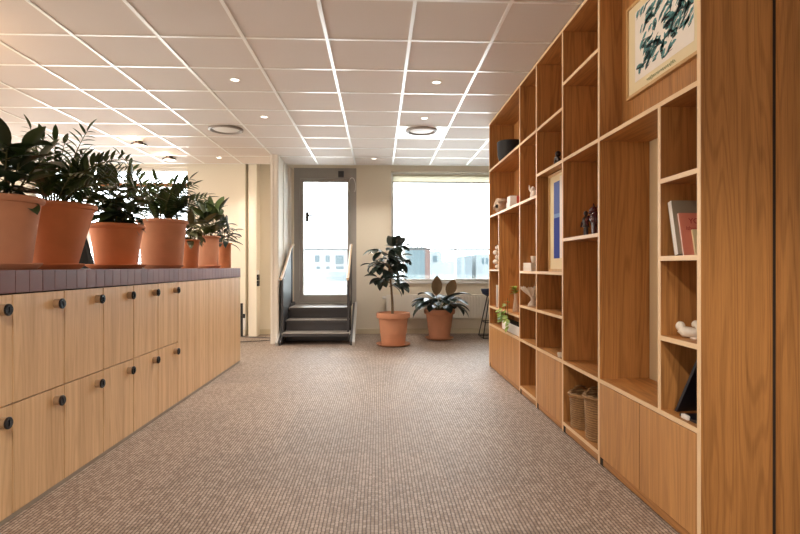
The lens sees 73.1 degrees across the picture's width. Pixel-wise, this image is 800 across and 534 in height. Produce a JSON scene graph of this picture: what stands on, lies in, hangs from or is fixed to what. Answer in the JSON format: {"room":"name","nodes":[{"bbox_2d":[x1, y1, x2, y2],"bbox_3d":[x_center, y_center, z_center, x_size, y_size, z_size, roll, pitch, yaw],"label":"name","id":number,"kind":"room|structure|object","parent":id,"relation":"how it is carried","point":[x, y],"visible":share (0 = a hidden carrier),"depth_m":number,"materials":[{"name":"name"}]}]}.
{"room":"office","nodes":[
{"label":"office","id":0,"kind":"room"},
{"bbox_2d":[0,162,488,333],"bbox_3d":[-1.869,-0.520,9.233,13.000,3.300,0.300,0,0,-2],"label":"wall","id":1,"kind":"structure","parent":0,"point":[373,182],"depth_m":9.13,"materials":[{"name":"paint"}]},
{"bbox_2d":[33,168,186,249],"bbox_3d":[-4.862,-0.693,9.059,2.605,1.954,0.250,0,0,-2],"label":"window","id":2,"kind":"structure","parent":1,"relation":"in","point":[123,169],"depth_m":9.14,"materials":[{"name":"white paint"}]},
{"bbox_2d":[239,164,247,335],"bbox_3d":[-2.600,-0.411,8.969,0.102,3.083,0.170,0,0,-2],"label":"trim","id":3,"kind":"structure","parent":1,"relation":"attached to","point":[243,168],"depth_m":8.88,"materials":[{"name":"paint"}]},
{"bbox_2d":[248,164,259,335],"bbox_3d":[-2.407,-0.411,8.926,0.129,3.083,0.270,0,0,-2],"label":"trim","id":4,"kind":"structure","parent":1,"relation":"attached to","point":[253,169],"depth_m":8.79,"materials":[{"name":"paint"}]},
{"bbox_2d":[257,270,259,285],"bbox_3d":[-2.322,0.180,8.805,0.030,0.248,0.147,0,0,-2],"label":"wall socket","id":5,"kind":"object","parent":1,"relation":"attached to","point":[258,275],"visible":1,"depth_m":8.80,"materials":[{"name":"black plastic"}]},
{"bbox_2d":[294,168,355,303],"bbox_3d":[-1.263,-0.520,9.147,1.046,2.300,0.160,0,0,-2],"label":"door","id":6,"kind":"structure","parent":1,"relation":"in","point":[301,175],"depth_m":9.13,"materials":[{"name":"grey paint"}]},
{"bbox_2d":[260,328,488,333],"bbox_3d":[0.538,1.087,9.171,8.195,0.085,0.015,0,0,-2],"label":"baseboard","id":7,"kind":"structure","parent":1,"relation":"attached to","point":[453,330],"depth_m":9.15,"materials":[{"name":"paint"}]},
{"bbox_2d":[382,294,488,318],"bbox_3d":[1.021,0.667,9.141,2.633,0.405,0.110,0,0,-2],"label":"radiator","id":8,"kind":"object","parent":1,"relation":"attached to","point":[476,302],"visible":0.41,"depth_m":9.09,"materials":[{"name":"metal"}]},
{"bbox_2d":[391,172,488,283],"bbox_3d":[1.437,-0.673,9.309,3.188,1.914,0.250,0,0,-2],"label":"window","id":9,"kind":"structure","parent":1,"relation":"in","point":[410,281],"depth_m":9.31,"materials":[{"name":"white paint"}]},
{"bbox_2d":[393,173,488,182],"bbox_3d":[1.437,-1.524,9.300,3.128,0.181,0.088,0,0,-2],"label":"roller blind","id":10,"kind":"object","parent":9,"relation":"attached to","point":[397,177],"visible":0.59,"depth_m":9.23,"materials":[{"name":"beige fabric"}]},
{"bbox_2d":[273,154,287,343],"bbox_3d":[-1.870,-0.262,8.507,0.095,2.783,1.150,0,0,-2],"label":"wall partition","id":11,"kind":"structure","parent":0,"point":[275,156],"depth_m":7.93,"materials":[{"name":"paint"}]},
{"bbox_2d":[270,154,290,343],"bbox_3d":[-1.863,-0.262,8.503,0.121,2.783,1.160,0,0,-2],"label":"trim","id":12,"kind":"structure","parent":11,"relation":"attached to","point":[271,156],"depth_m":7.95,"materials":[{"name":"paint"}]},
{"bbox_2d":[0,0,583,165],"bbox_3d":[-1.613,-1.675,2.811,13.000,0.055,11.746,0,0,-2],"label":"ceiling","id":13,"kind":"structure","parent":0,"point":[336,82],"depth_m":4.54,"materials":[{"name":"tile"}]},
{"bbox_2d":[131,141,146,146],"bbox_3d":[-3.438,-1.627,7.112,0.200,0.052,0.200,0,0,-2],"label":"lamp","id":14,"kind":"object","parent":13,"relation":"attached to","point":[136,143],"visible":1,"depth_m":7.07,"materials":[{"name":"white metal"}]},
{"bbox_2d":[132,144,145,146],"bbox_3d":[-3.438,-1.601,7.112,0.170,0.001,0.170,0,0,-2],"label":"diffuser","id":15,"kind":"object","parent":14,"relation":"attached to","point":[138,145],"depth_m":7.11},
{"bbox_2d":[162,156,176,160],"bbox_3d":[-3.448,-1.627,8.078,0.200,0.052,0.200,0,0,-2],"label":"lamp","id":16,"kind":"object","parent":13,"relation":"attached to","point":[167,158],"visible":1,"depth_m":8.04,"materials":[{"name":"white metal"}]},
{"bbox_2d":[208,125,242,134],"bbox_3d":[-2.080,-1.638,6.454,0.400,0.024,0.400,0,0,-2],"label":"ceiling vent","id":17,"kind":"object","parent":13,"relation":"in","point":[220,129],"visible":1,"depth_m":6.43,"materials":[{"name":"white metal"}]},
{"bbox_2d":[230,78,239,81],"bbox_3d":[-1.455,-1.650,4.761,0.092,0.006,0.092,0,0,-2],"label":"recessed light","id":18,"kind":"object","parent":13,"relation":"in","point":[231,79],"visible":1,"depth_m":4.75,"materials":[{"name":"white paint"}]},
{"bbox_2d":[397,126,446,138],"bbox_3d":[0.263,-1.640,6.631,0.574,0.028,0.611,0,0,-2],"label":"ceiling vent","id":19,"kind":"object","parent":13,"relation":"in","point":[419,132],"visible":1,"depth_m":6.58,"materials":[{"name":"white metal"}]},
{"bbox_2d":[431,80,441,83],"bbox_3d":[0.326,-1.650,4.825,0.092,0.006,0.092,0,0,-2],"label":"recessed light","id":20,"kind":"object","parent":13,"relation":"in","point":[434,81],"visible":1,"depth_m":4.83,"materials":[{"name":"beige plastic"}]},
{"bbox_2d":[0,333,679,533],"bbox_3d":[-1.621,1.180,3.013,13.000,0.100,12.150,0,0,-2],"label":"floor","id":21,"kind":"structure","parent":0,"point":[423,436],"depth_m":3.10,"materials":[{"name":"carpet"}]},
{"bbox_2d":[0,294,12,525],"bbox_3d":[-1.988,0.626,2.212,0.604,1.008,0.400,0,0,-2],"label":"locker","id":22,"kind":"object","parent":21,"relation":"on","point":[6,308],"visible":1,"depth_m":2.38,"materials":[{"name":"brown wood"}]},
{"bbox_2d":[0,268,239,293],"bbox_3d":[-2.088,0.066,4.208,0.563,0.105,4.397,0,0,-2],"label":"countertop","id":23,"kind":"structure","parent":22,"relation":"on","point":[11,281],"depth_m":3.10,"materials":[{"name":"tile"}]},
{"bbox_2d":[0,118,65,269],"bbox_3d":[-1.981,-0.358,2.683,0.539,0.743,0.514,0,0,-2],"label":"potted plant","id":24,"kind":"object","parent":23,"relation":"on","point":[20,212],"visible":1,"depth_m":2.63,"materials":[{"name":"ceramic"}]},
{"bbox_2d":[14,115,167,268],"bbox_3d":[-1.882,-0.455,3.268,0.913,0.936,0.728,0,0,-2],"label":"potted plant","id":25,"kind":"object","parent":23,"relation":"on","point":[64,225],"visible":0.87,"depth_m":3.17,"materials":[{"name":"ceramic"}]},
{"bbox_2d":[77,164,153,268],"bbox_3d":[-2.043,-0.359,3.838,0.542,0.744,0.552,0,0,-33],"label":"potted plant","id":26,"kind":"object","parent":23,"relation":"on","point":[116,238],"visible":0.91,"depth_m":3.74,"materials":[{"name":"green plant"}]},
{"bbox_2d":[111,146,217,268],"bbox_3d":[-2.016,-0.522,4.659,0.852,1.070,0.564,0,0,-29],"label":"potted plant","id":27,"kind":"object","parent":23,"relation":"on","point":[163,239],"visible":0.87,"depth_m":4.57,"materials":[{"name":"ceramic"}]},
{"bbox_2d":[172,208,217,267],"bbox_3d":[-2.000,-0.287,5.172,0.490,0.599,0.464,0,0,-2],"label":"potted plant","id":28,"kind":"object","parent":23,"relation":"on","point":[191,248],"visible":0.66,"depth_m":5.08,"materials":[{"name":"green plant"}]},
{"bbox_2d":[186,196,227,267],"bbox_3d":[-2.036,-0.387,5.798,0.513,0.800,0.526,0,0,29],"label":"potted plant","id":29,"kind":"object","parent":23,"relation":"on","point":[209,252],"visible":0.75,"depth_m":5.71,"materials":[{"name":"green plant"}]},
{"bbox_2d":[213,214,242,267],"bbox_3d":[-2.040,-0.329,6.289,0.424,0.685,0.479,0,0,-33],"label":"potted plant","id":30,"kind":"object","parent":23,"relation":"on","point":[224,246],"visible":0.83,"depth_m":6.22,"materials":[{"name":"ceramic"}]},
{"bbox_2d":[8,290,65,518],"bbox_3d":[-2.003,0.626,2.612,0.604,1.008,0.400,0,0,-2],"label":"locker","id":31,"kind":"object","parent":21,"relation":"on","point":[38,397],"visible":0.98,"depth_m":2.59,"materials":[{"name":"brown wood"}]},
{"bbox_2d":[60,287,105,482],"bbox_3d":[-2.019,0.626,3.011,0.604,1.008,0.400,0,0,-2],"label":"locker","id":32,"kind":"object","parent":21,"relation":"on","point":[84,383],"visible":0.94,"depth_m":2.99,"materials":[{"name":"brown wood"}]},
{"bbox_2d":[79,238,93,268],"bbox_3d":[-3.251,0.400,5.705,0.590,1.460,0.621,0,0,-2],"label":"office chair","id":33,"kind":"object","parent":21,"relation":"on","point":[86,257],"visible":0.02,"depth_m":5.42,"materials":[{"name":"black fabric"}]},
{"bbox_2d":[100,285,135,455],"bbox_3d":[-2.035,0.626,3.411,0.604,1.008,0.400,0,0,-2],"label":"locker","id":34,"kind":"object","parent":21,"relation":"on","point":[118,368],"visible":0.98,"depth_m":3.41,"materials":[{"name":"brown wood"}]},
{"bbox_2d":[131,283,160,434],"bbox_3d":[-2.051,0.626,3.811,0.604,1.008,0.400,0,0,-2],"label":"locker","id":35,"kind":"object","parent":21,"relation":"on","point":[146,359],"visible":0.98,"depth_m":3.80,"materials":[{"name":"brown wood"}]},
{"bbox_2d":[155,282,179,418],"bbox_3d":[-2.067,0.626,4.210,0.604,1.008,0.400,0,0,-2],"label":"locker","id":36,"kind":"object","parent":21,"relation":"on","point":[168,350],"visible":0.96,"depth_m":4.22,"materials":[{"name":"brown wood"}]},
{"bbox_2d":[176,281,193,404],"bbox_3d":[-2.105,0.626,4.609,0.560,1.008,0.399,0,0,-2],"label":"base cabinet","id":37,"kind":"object","parent":21,"relation":"on","point":[186,295],"visible":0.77,"depth_m":4.59,"materials":[{"name":"brown wood"}]},
{"bbox_2d":[190,280,208,392],"bbox_3d":[-2.121,0.626,5.007,0.560,1.008,0.399,0,0,-2],"label":"base cabinet","id":38,"kind":"object","parent":21,"relation":"on","point":[201,287],"visible":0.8,"depth_m":5.01,"materials":[{"name":"brown wood"}]},
{"bbox_2d":[204,279,220,383],"bbox_3d":[-2.137,0.626,5.406,0.560,1.008,0.399,0,0,-2],"label":"base cabinet","id":39,"kind":"object","parent":21,"relation":"on","point":[214,284],"visible":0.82,"depth_m":5.40,"materials":[{"name":"brown wood"}]},
{"bbox_2d":[218,278,230,374],"bbox_3d":[-2.153,0.626,5.804,0.560,1.008,0.399,0,0,-2],"label":"base cabinet","id":40,"kind":"object","parent":21,"relation":"on","point":[225,282],"visible":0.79,"depth_m":5.79,"materials":[{"name":"brown wood"}]},
{"bbox_2d":[231,277,239,367],"bbox_3d":[-2.168,0.626,6.203,0.560,1.008,0.399,0,0,-2],"label":"base cabinet","id":41,"kind":"object","parent":21,"relation":"on","point":[235,281],"visible":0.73,"depth_m":6.20,"materials":[{"name":"brown wood"}]},
{"bbox_2d":[240,303,245,336],"bbox_3d":[-2.552,0.860,8.787,0.081,0.540,0.057,0,0,-2],"label":"power strip","id":42,"kind":"object","parent":21,"relation":"on","point":[242,316],"visible":1,"depth_m":8.77,"materials":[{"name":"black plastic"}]},
{"bbox_2d":[240,335,269,341],"bbox_3d":[-2.418,1.112,8.222,0.762,0.034,0.945,0,0,30],"label":"power cable","id":43,"kind":"object","parent":21,"relation":"on","point":[242,335],"visible":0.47,"depth_m":8.26,"materials":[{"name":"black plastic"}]},
{"bbox_2d":[275,244,356,345],"bbox_3d":[-1.245,0.370,8.412,1.132,1.521,1.350,0,0,-2],"label":"steps","id":44,"kind":"structure","parent":21,"relation":"on","point":[299,322],"depth_m":8.16,"materials":[{"name":"metal"}]},
{"bbox_2d":[361,235,412,346],"bbox_3d":[-0.159,0.330,7.802,0.753,1.599,0.663,0,0,23],"label":"potted tree","id":45,"kind":"object","parent":21,"relation":"on","point":[392,324],"visible":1,"depth_m":7.70,"materials":[{"name":"green plant"}]},
{"bbox_2d":[411,276,470,340],"bbox_3d":[0.653,0.630,8.487,0.980,1.000,1.030,0,0,-2],"label":"potted plant","id":46,"kind":"object","parent":21,"relation":"on","point":[439,320],"visible":1,"depth_m":8.35,"materials":[{"name":"ceramic"}]},
{"bbox_2d":[478,288,488,338],"bbox_3d":[1.491,0.740,8.687,0.399,0.776,0.403,0,0,-2],"label":"bar stool","id":47,"kind":"object","parent":21,"relation":"on","point":[485,291],"visible":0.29,"depth_m":8.60,"materials":[{"name":"black plastic"}]},
{"bbox_2d":[489,86,518,390],"bbox_3d":[1.193,-0.256,5.532,0.293,2.771,1.333,0,0,-2],"label":"bookcase","id":48,"kind":"object","parent":21,"relation":"on","point":[503,174],"visible":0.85,"depth_m":5.71,"materials":[{"name":"brown wood"}]},
{"bbox_2d":[493,245,497,268],"bbox_3d":[1.078,-0.111,6.014,0.088,0.270,0.064,0,0,-2],"label":"ornament","id":49,"kind":"object","parent":48,"relation":"on","point":[495,252],"visible":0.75,"depth_m":5.99,"materials":[{"name":"white ceramic"}]},
{"bbox_2d":[496,285,497,306],"bbox_3d":[1.140,0.319,5.949,0.160,0.242,0.024,0,0,-2],"label":"book","id":50,"kind":"object","parent":48,"relation":"on","point":[496,285],"visible":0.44,"depth_m":5.93,"materials":[{"name":"white paper"}]},
{"bbox_2d":[493,198,506,212],"bbox_3d":[1.135,-0.675,6.073,0.165,0.190,0.190,0,0,-23],"label":"vase","id":51,"kind":"object","parent":48,"relation":"on","point":[500,203],"visible":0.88,"depth_m":6.04,"materials":[{"name":"ceramic"}]},
{"bbox_2d":[495,298,518,335],"bbox_3d":[1.083,0.471,5.274,0.228,0.342,0.749,0,0,-2],"label":"trailing plant","id":52,"kind":"object","parent":48,"relation":"on","point":[512,326],"visible":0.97,"depth_m":5.22,"materials":[{"name":"green plant"}]},
{"bbox_2d":[497,139,518,160],"bbox_3d":[1.184,-1.226,5.811,0.280,0.240,0.280,0,0,-2],"label":"bowl","id":53,"kind":"object","parent":48,"relation":"on","point":[504,147],"visible":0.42,"depth_m":5.70,"materials":[{"name":"black ceramic"}]},
{"bbox_2d":[506,202,518,207],"bbox_3d":[1.136,-0.608,5.327,0.142,0.055,0.143,0,0,-2],"label":"book","id":54,"kind":"object","parent":48,"relation":"on","point":[509,204],"visible":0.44,"depth_m":5.26,"materials":[{"name":"white paper"}]},
{"bbox_2d":[507,196,518,202],"bbox_3d":[1.136,-0.666,5.325,0.132,0.060,0.128,0,0,-2],"label":"book","id":55,"kind":"object","parent":54,"relation":"on","point":[510,198],"visible":0.51,"depth_m":5.26,"materials":[{"name":"white paper"}]},
{"bbox_2d":[509,286,518,311],"bbox_3d":[1.121,0.314,5.317,0.101,0.252,0.108,0,0,10],"label":"bud vase","id":56,"kind":"object","parent":48,"relation":"on","point":[515,304],"visible":0.98,"depth_m":5.28,"materials":[{"name":"ceramic"}]},
{"bbox_2d":[519,64,535,405],"bbox_3d":[1.230,-0.256,4.611,0.293,2.771,0.511,0,0,-2],"label":"bookcase","id":57,"kind":"object","parent":21,"relation":"on","point":[527,87],"visible":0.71,"depth_m":4.84,"materials":[{"name":"brown wood"}]},
{"bbox_2d":[520,286,535,305],"bbox_3d":[1.160,0.254,4.708,0.208,0.172,0.286,0,0,-2],"label":"vase","id":58,"kind":"object","parent":57,"relation":"on","point":[531,292],"visible":0.65,"depth_m":4.67,"materials":[{"name":"white ceramic"}]},
{"bbox_2d":[523,267,535,270],"bbox_3d":[1.199,0.017,4.718,0.184,0.035,0.264,0,0,-2],"label":"book","id":59,"kind":"object","parent":57,"relation":"on","point":[524,268],"visible":0.4,"depth_m":4.64,"materials":[{"name":"white paper"}]},
{"bbox_2d":[523,263,535,266],"bbox_3d":[1.199,-0.018,4.718,0.184,0.035,0.244,0,0,-2],"label":"book","id":60,"kind":"object","parent":59,"relation":"on","point":[524,264],"visible":0.43,"depth_m":4.64,"materials":[{"name":"white paper"}]},
{"bbox_2d":[531,256,535,262],"bbox_3d":[1.136,-0.065,4.556,0.068,0.055,0.068,0,0,-2],"label":"cup","id":61,"kind":"object","parent":60,"relation":"on","point":[533,258],"visible":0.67,"depth_m":4.53,"materials":[{"name":"white ceramic"}]},
{"bbox_2d":[529,185,535,196],"bbox_3d":[1.132,-0.639,4.578,0.074,0.116,0.078,0,0,-2],"label":"bird figurine","id":62,"kind":"object","parent":57,"relation":"on","point":[532,190],"visible":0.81,"depth_m":4.56,"materials":[{"name":"white ceramic"}]},
{"bbox_2d":[536,30,561,428],"bbox_3d":[1.252,-0.256,4.046,0.293,2.771,0.619,0,0,-2],"label":"bookcase","id":63,"kind":"object","parent":21,"relation":"on","point":[549,65],"visible":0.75,"depth_m":4.33,"materials":[{"name":"brown wood"}]},
{"bbox_2d":[548,169,561,271],"bbox_3d":[1.190,-0.341,4.001,0.025,0.750,0.503,0,0,-2],"label":"framed picture","id":64,"kind":"object","parent":63,"relation":"on","point":[555,179],"visible":0.64,"depth_m":4.10,"materials":[{"name":"brown wood"}]},
{"bbox_2d":[554,180,559,213],"bbox_3d":[1.183,-0.523,4.076,0.001,0.242,0.134,0,0,-2],"label":"print","id":65,"kind":"object","parent":64,"relation":"on","point":[556,182],"depth_m":4.07},
{"bbox_2d":[554,217,559,257],"bbox_3d":[1.183,-0.219,4.076,0.001,0.307,0.134,0,0,-2],"label":"print","id":66,"kind":"object","parent":64,"relation":"attached to","point":[556,219],"depth_m":4.07},
{"bbox_2d":[560,175,561,257],"bbox_3d":[1.190,-0.370,3.894,0.001,0.609,0.229,0,0,-2],"label":"print","id":67,"kind":"object","parent":64,"relation":"attached to","point":[560,175],"depth_m":3.98,"materials":[{"name":"paper"}]},
{"bbox_2d":[554,151,560,163],"bbox_3d":[1.176,-0.800,4.035,0.060,0.130,0.107,0,0,-2],"label":"sculpture","id":68,"kind":"object","parent":63,"relation":"on","point":[557,158],"visible":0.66,"depth_m":4.01,"materials":[{"name":"brown metal"}]},
{"bbox_2d":[562,0,597,460],"bbox_3d":[1.277,-0.256,3.431,0.293,2.771,0.612,0,0,-2],"label":"bookcase","id":69,"kind":"object","parent":21,"relation":"on","point":[580,33],"visible":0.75,"depth_m":3.71,"materials":[{"name":"brown wood"}]},
{"bbox_2d":[568,385,592,429],"bbox_3d":[1.234,0.933,3.592,0.230,0.257,0.230,0,0,-2],"label":"basket","id":70,"kind":"object","parent":69,"relation":"on","point":[577,414],"visible":0.46,"depth_m":3.54,"materials":[{"name":"wicker"}]},
{"bbox_2d":[580,211,588,234],"bbox_3d":[1.191,-0.279,3.490,0.047,0.167,0.073,0,0,-36],"label":"figurine","id":71,"kind":"object","parent":69,"relation":"on","point":[583,223],"visible":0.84,"depth_m":3.47,"materials":[{"name":"brown metal"}]},
{"bbox_2d":[582,386,597,442],"bbox_3d":[1.244,0.909,3.335,0.230,0.304,0.230,0,0,-2],"label":"basket","id":72,"kind":"object","parent":69,"relation":"on","point":[590,397],"visible":0.5,"depth_m":3.29,"materials":[{"name":"wicker"}]},
{"bbox_2d":[585,203,597,233],"bbox_3d":[1.192,-0.293,3.309,0.080,0.194,0.109,0,0,-16],"label":"figurine","id":73,"kind":"object","parent":69,"relation":"on","point":[593,211],"visible":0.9,"depth_m":3.28,"materials":[{"name":"ceramic"}]},
{"bbox_2d":[598,0,772,533],"bbox_3d":[1.309,-0.256,2.629,0.293,2.771,0.994,0,0,-2],"label":"bookcase","id":74,"kind":"object","parent":21,"relation":"on","point":[711,119],"visible":0.99,"depth_m":2.17,"materials":[{"name":"brown wood"}]},
{"bbox_2d":[626,0,696,100],"bbox_3d":[1.280,-1.173,2.649,0.022,0.505,0.700,0,0,-2],"label":"framed poster","id":75,"kind":"object","parent":74,"relation":"attached to","point":[661,35],"visible":1,"depth_m":2.68,"materials":[{"name":"white paper"}]},
{"bbox_2d":[635,0,693,82],"bbox_3d":[1.276,-1.179,2.635,0.001,0.375,0.544,0,0,-2],"label":"print","id":76,"kind":"object","parent":75,"relation":"on","point":[664,29],"depth_m":2.64,"materials":[{"name":"teal"}]},
{"bbox_2d":[668,200,696,255],"bbox_3d":[1.302,-0.172,2.384,0.200,0.246,0.089,0,0,-2],"label":"book","id":77,"kind":"object","parent":74,"relation":"on","point":[675,207],"visible":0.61,"depth_m":2.38,"materials":[{"name":"grey paper"}]},
{"bbox_2d":[675,359,696,411],"bbox_3d":[1.321,0.480,2.281,0.230,0.298,0.239,0,0,-2],"label":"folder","id":78,"kind":"object","parent":74,"relation":"on","point":[687,401],"visible":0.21,"depth_m":2.30,"materials":[{"name":"black plastic"}]},
{"bbox_2d":[675,320,696,338],"bbox_3d":[1.266,0.270,2.335,0.134,0.076,0.068,0,0,27],"label":"knot","id":79,"kind":"object","parent":74,"relation":"on","point":[684,331],"visible":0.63,"depth_m":2.33,"materials":[{"name":"beige ceramic"}]},
{"bbox_2d":[677,213,696,254],"bbox_3d":[1.307,-0.143,2.354,0.170,0.187,0.057,0,0,-2],"label":"book","id":80,"kind":"object","parent":74,"relation":"on","point":[687,222],"visible":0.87,"depth_m":2.35,"materials":[{"name":"red paper"}]},
{"bbox_2d":[680,413,696,423],"bbox_3d":[1.302,0.631,2.246,0.212,0.019,0.169,0,0,-2],"label":"magazine","id":81,"kind":"object","parent":74,"relation":"on","point":[692,417],"visible":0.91,"depth_m":2.26,"materials":[{"name":"paper"}]},
{"bbox_2d":[691,229,696,254],"bbox_3d":[1.327,-0.106,2.334,0.120,0.114,0.037,0,0,-2],"label":"book","id":82,"kind":"object","parent":74,"relation":"on","point":[693,231],"visible":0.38,"depth_m":2.33,"materials":[{"name":"yellow paper"}]},
{"bbox_2d":[649,138,657,381],"bbox_3d":[1.456,-0.259,4.182,0.120,2.777,4.078,0,0,-2],"label":"wall","id":83,"kind":"structure","parent":0,"point":[653,145],"depth_m":3.07,"materials":[{"name":"beige paint"}]},
{"bbox_2d":[776,0,799,533],"bbox_3d":[2.302,-0.259,2.162,1.627,2.777,0.022,0,0,-2],"label":"wall","id":84,"kind":"structure","parent":0,"point":[787,11],"depth_m":2.12,"materials":[{"name":"brown wood"}]},
{"bbox_2d":[773,0,775,533],"bbox_3d":[1.526,-0.259,2.143,0.101,2.777,0.002,0,0,-2],"label":"trim","id":85,"kind":"structure","parent":84,"relation":"attached to","point":[774,1],"depth_m":2.14,"materials":[{"name":"brown wood"}]},
{"label":"outside","id":86,"kind":"structure","parent":0,"visible":0},
{"bbox_2d":[304,248,346,280],"bbox_3d":[-5.875,5.881,45.803,3.795,14.497,12.200,0,0,-2],"label":"apartment block","id":87,"kind":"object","parent":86,"point":[315,259],"visible":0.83,"depth_m":39.80,"materials":[{"name":"paint"}]},
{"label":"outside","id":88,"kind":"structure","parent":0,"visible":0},
{"bbox_2d":[403,232,429,278],"bbox_3d":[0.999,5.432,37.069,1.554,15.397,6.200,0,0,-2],"label":"house","id":89,"kind":"structure","parent":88,"point":[420,260],"depth_m":34.08,"materials":[{"name":"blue brick"}]},
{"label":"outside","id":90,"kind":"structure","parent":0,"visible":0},
{"bbox_2d":[442,261,453,277],"bbox_3d":[13.110,5.899,128.123,8.084,14.462,15.000,0,0,-2],"label":"block","id":91,"kind":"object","parent":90,"point":[447,266],"visible":0.02,"depth_m":120.52,"materials":[{"name":"paint"}]},
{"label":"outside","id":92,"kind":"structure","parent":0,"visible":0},
{"bbox_2d":[469,255,488,278],"bbox_3d":[16.121,5.582,91.684,8.644,15.096,12.060,0,0,-2],"label":"block","id":93,"kind":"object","parent":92,"point":[480,263],"visible":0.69,"depth_m":85.60,"materials":[{"name":"paint"}]},
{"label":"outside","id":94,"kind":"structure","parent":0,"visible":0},
{"bbox_2d":[456,256,471,278],"bbox_3d":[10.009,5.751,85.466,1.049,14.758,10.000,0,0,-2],"label":"tower","id":95,"kind":"structure","parent":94,"point":[464,263],"depth_m":80.92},
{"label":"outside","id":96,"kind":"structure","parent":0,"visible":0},
{"bbox_3d":[-0.933,0.730,10.856,17.000,0.100,2.830,0,0,-2],"label":"trim","id":97,"kind":"structure","parent":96,"visible":0},
{"bbox_2d":[304,271,399,294],"bbox_3d":[-4.491,0.380,11.831,8.967,0.600,0.100,0,0,-2],"label":"parapet","id":98,"kind":"object","parent":97,"relation":"on","point":[310,287],"visible":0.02,"depth_m":11.90,"materials":[{"name":"paint"}]},
{"bbox_2d":[403,248,488,278],"bbox_3d":[3.543,0.134,12.151,6.953,1.092,0.040,0,0,-2],"label":"balustrade","id":99,"kind":"object","parent":97,"relation":"on","point":[409,248],"visible":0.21,"depth_m":12.04,"materials":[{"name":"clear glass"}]},
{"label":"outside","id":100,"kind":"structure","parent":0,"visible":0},
{"bbox_2d":[430,251,441,278],"bbox_3d":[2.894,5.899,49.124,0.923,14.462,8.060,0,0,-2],"label":"house","id":101,"kind":"structure","parent":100,"point":[435,256],"depth_m":45.16,"materials":[{"name":"paint"}]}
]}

